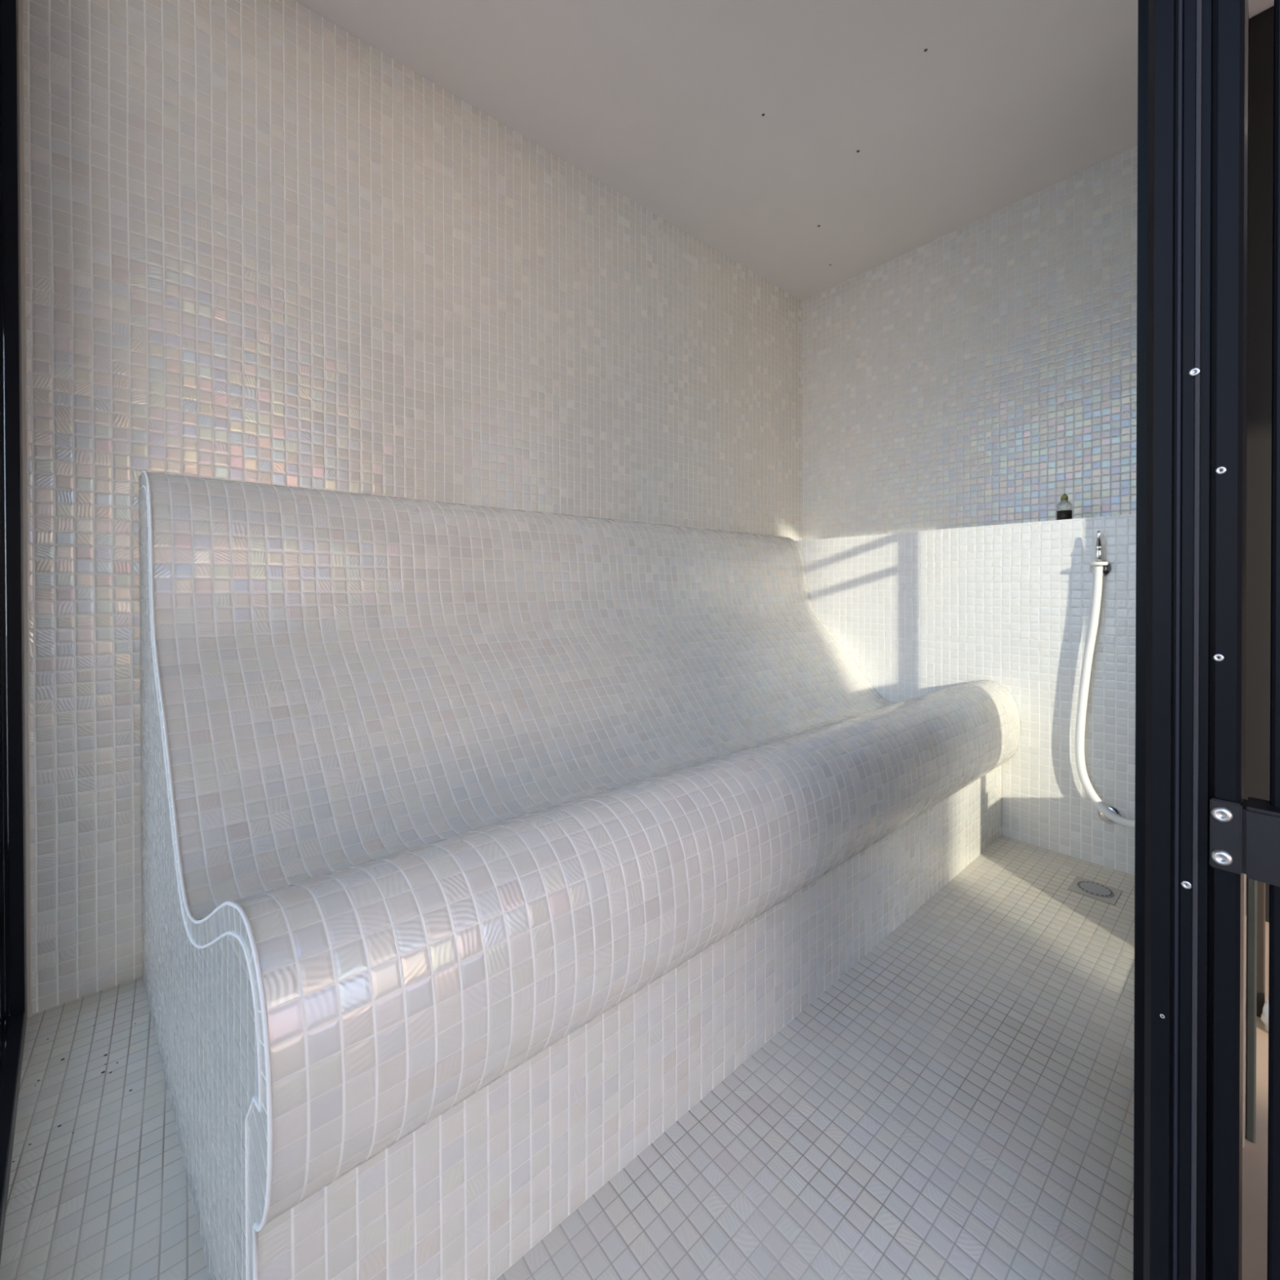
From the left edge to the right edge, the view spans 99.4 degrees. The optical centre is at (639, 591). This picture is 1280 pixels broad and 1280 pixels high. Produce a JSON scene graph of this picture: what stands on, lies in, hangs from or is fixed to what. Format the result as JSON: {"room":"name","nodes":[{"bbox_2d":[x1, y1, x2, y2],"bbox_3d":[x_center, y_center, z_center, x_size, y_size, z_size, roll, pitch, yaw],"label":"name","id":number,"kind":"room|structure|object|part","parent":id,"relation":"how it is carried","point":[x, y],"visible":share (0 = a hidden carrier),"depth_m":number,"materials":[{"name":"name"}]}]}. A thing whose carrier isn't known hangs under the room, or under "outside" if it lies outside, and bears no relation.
{"room":"spa","nodes":[
{"label":"spa","id":0,"kind":"room"},
{"bbox_2d":[22,0,802,1013],"bbox_3d":[-0.195,-0.268,1.966,2.762,2.352,0.150,0,0,-40],"label":"wall","id":1,"kind":"structure","parent":0,"point":[263,246],"depth_m":1.31,"materials":[{"name":"tile"}]},
{"bbox_2d":[0,0,31,1262],"bbox_3d":[-0.624,-0.308,0.476,1.586,2.252,0.045,0,0,44],"label":"door frame","id":2,"kind":"structure","parent":1,"relation":"in","point":[15,952],"depth_m":0.99,"materials":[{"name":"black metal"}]},
{"bbox_3d":[-0.627,-0.305,0.477,0.160,2.157,1.440,0,0,-40],"label":"pane","id":3,"kind":"part","parent":2,"relation":"part of","materials":[{"name":"clear glass"}]},
{"bbox_3d":[-0.620,0.796,0.488,1.451,0.045,0.029,0,0,44],"label":"rail","id":4,"kind":"part","parent":2,"relation":"part of","materials":[{"name":"black metal"}]},
{"bbox_2d":[0,835,1269,1279],"bbox_3d":[4.623,0.945,-5.479,28.000,0.200,17.656,0,0,-40],"label":"floor","id":5,"kind":"structure","parent":0,"point":[957,1104],"depth_m":0.81,"materials":[{"name":"tile"}]},
{"bbox_2d":[12,1022,136,1162],"bbox_3d":[-0.943,0.815,0.923,0.127,0.002,0.281,0,0,-40],"label":"debris","id":6,"kind":"object","parent":5,"relation":"on","point":[135,1023],"visible":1,"depth_m":0.92,"materials":[{"name":"black"}]},
{"bbox_2d":[137,471,1020,1279],"bbox_3d":[0.089,0.282,1.450,2.140,1.057,1.009,0,0,-40],"label":"bench","id":7,"kind":"object","parent":5,"relation":"on","point":[481,846],"visible":1,"depth_m":0.93,"materials":[{"name":"tile"}]},
{"bbox_3d":[-0.693,0.303,0.811,0.986,1.027,0.001,0,0,43],"label":"panel","id":8,"kind":"part","parent":7,"relation":"part of","materials":[{"name":"tile"}]},
{"bbox_2d":[1067,875,1122,905],"bbox_3d":[1.233,0.806,1.472,0.104,0.005,0.098,0,0,-40],"label":"floor drain","id":9,"kind":"object","parent":5,"relation":"on","point":[1080,885],"visible":1,"depth_m":1.46,"materials":[{"name":"silver metal"}]},
{"bbox_2d":[1242,874,1246,1147],"bbox_3d":[0.902,0.616,0.812,0.020,0.445,0.004,0,0,-40],"label":"batten","id":10,"kind":"object","parent":5,"relation":"on","point":[1245,876],"visible":0.3,"depth_m":0.81,"materials":[{"name":"brown wood"}]},
{"bbox_2d":[1244,878,1257,1142],"bbox_3d":[0.924,0.616,0.821,0.020,0.445,0.010,0,0,-40],"label":"door handle","id":11,"kind":"object","parent":5,"relation":"on","point":[1251,885],"visible":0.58,"depth_m":0.81,"materials":[{"name":"grey metal"}]},
{"bbox_2d":[1256,880,1265,1017],"bbox_3d":[1.207,0.654,1.056,0.020,0.365,0.014,0,0,-40],"label":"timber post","id":12,"kind":"object","parent":5,"relation":"on","point":[1260,964],"visible":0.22,"depth_m":1.05,"materials":[{"name":"brown wood"}]},
{"bbox_2d":[1260,1000,1268,1032],"bbox_3d":[1.194,0.802,1.015,0.064,0.068,0.045,0,0,-40],"label":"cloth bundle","id":13,"kind":"object","parent":5,"relation":"on","point":[1264,1016],"visible":0.37,"depth_m":1.02,"materials":[{"name":"white fabric"}]},
{"bbox_2d":[294,0,1274,301],"bbox_3d":[0.296,-1.520,1.351,2.890,0.162,1.816,0,0,-40],"label":"ceiling","id":14,"kind":"structure","parent":0,"point":[814,146],"depth_m":1.59,"materials":[{"name":"paint"}]},
{"bbox_2d":[795,513,1136,875],"bbox_3d":[1.167,0.290,2.067,0.304,1.030,1.456,0,0,-40],"label":"wall ledge","id":15,"kind":"object","parent":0,"point":[920,613],"visible":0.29,"depth_m":1.74,"materials":[{"name":"tile"}]},
{"bbox_2d":[1056,493,1071,519],"bbox_3d":[1.384,-0.273,1.770,0.040,0.098,0.040,0,0,-40],"label":"oil bottle","id":16,"kind":"object","parent":15,"relation":"on","point":[1064,511],"visible":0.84,"depth_m":1.76,"materials":[{"name":"clear glass"}]},
{"bbox_3d":[1.384,-0.264,1.770,0.039,0.080,0.039,0,0,-40],"label":"glass","id":17,"kind":"part","parent":16,"relation":"part of","materials":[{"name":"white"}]},
{"bbox_2d":[1088,560,1111,576],"bbox_3d":[1.339,-0.069,1.585,0.052,0.050,0.050,0,0,-40],"label":"holder","id":18,"kind":"object","parent":15,"relation":"attached to","point":[1107,567],"visible":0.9,"depth_m":1.58,"materials":[{"name":"silver metal"}]},
{"bbox_2d":[1075,531,1134,828],"bbox_3d":[1.378,0.243,1.532,0.027,0.841,0.240,0,0,-40],"label":"shower hose","id":19,"kind":"object","parent":18,"relation":"hanging from","point":[1097,579],"visible":0.84,"depth_m":1.59,"materials":[{"name":"white plastic"}]},
{"bbox_2d":[1097,804,1121,824],"bbox_3d":[1.369,0.651,1.584,0.014,0.054,0.054,0,0,-40],"label":"wall outlet","id":20,"kind":"object","parent":15,"relation":"attached to","point":[1101,815],"visible":0.35,"depth_m":1.58,"materials":[{"name":"silver metal"}]},
{"bbox_2d":[802,146,1137,540],"bbox_3d":[1.292,-0.272,2.267,0.150,2.352,1.606,0,0,-40],"label":"wall","id":21,"kind":"structure","parent":0,"point":[984,373],"depth_m":2.10,"materials":[{"name":"tile"}]},
{"bbox_2d":[1133,0,1274,1279],"bbox_3d":[1.231,-0.264,1.088,1.763,2.351,0.120,0,0,-40],"label":"door frame","id":22,"kind":"structure","parent":21,"relation":"in","point":[1260,26],"depth_m":1.34,"materials":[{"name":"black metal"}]},
{"bbox_3d":[0.705,-0.311,0.699,0.458,2.251,0.038,0,0,-40],"label":"panel","id":23,"kind":"part","parent":22,"relation":"part of","materials":[{"name":"black metal"}]},
{"bbox_2d":[1143,0,1279,1279],"bbox_3d":[0.249,-0.307,0.261,0.804,2.251,0.088,0,0,-40],"label":"door","id":24,"kind":"structure","parent":22,"relation":"attached to","point":[1202,836],"depth_m":0.49,"materials":[{"name":"metal"}]},
{"bbox_3d":[0.509,0.211,0.471,0.004,0.060,0.019,0,0,-40],"label":"plate","id":25,"kind":"part","parent":24,"relation":"part of","materials":[{"name":"black metal"}]},
{"bbox_3d":[0.541,0.215,0.469,0.040,0.062,0.027,0,0,-40],"label":"arm","id":26,"kind":"part","parent":24,"relation":"part of","materials":[{"name":"black metal"}]},
{"bbox_2d":[1266,0,1279,1279],"bbox_3d":[0.844,-0.277,0.143,0.046,2.150,0.882,0,0,-40],"label":"door leaf","id":27,"kind":"structure","parent":24,"relation":"attached to","point":[1273,1095],"depth_m":0.47,"materials":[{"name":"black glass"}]},
{"bbox_3d":[1.464,-0.316,1.338,0.151,2.251,0.038,0,0,-40],"label":"panel","id":28,"kind":"part","parent":22,"relation":"part of","materials":[{"name":"black metal"}]},
{"bbox_3d":[1.727,-0.268,1.506,0.466,2.351,0.120,0,0,-40],"label":"corner panel","id":29,"kind":"part","parent":22,"relation":"part of","materials":[{"name":"black metal"}]}
]}

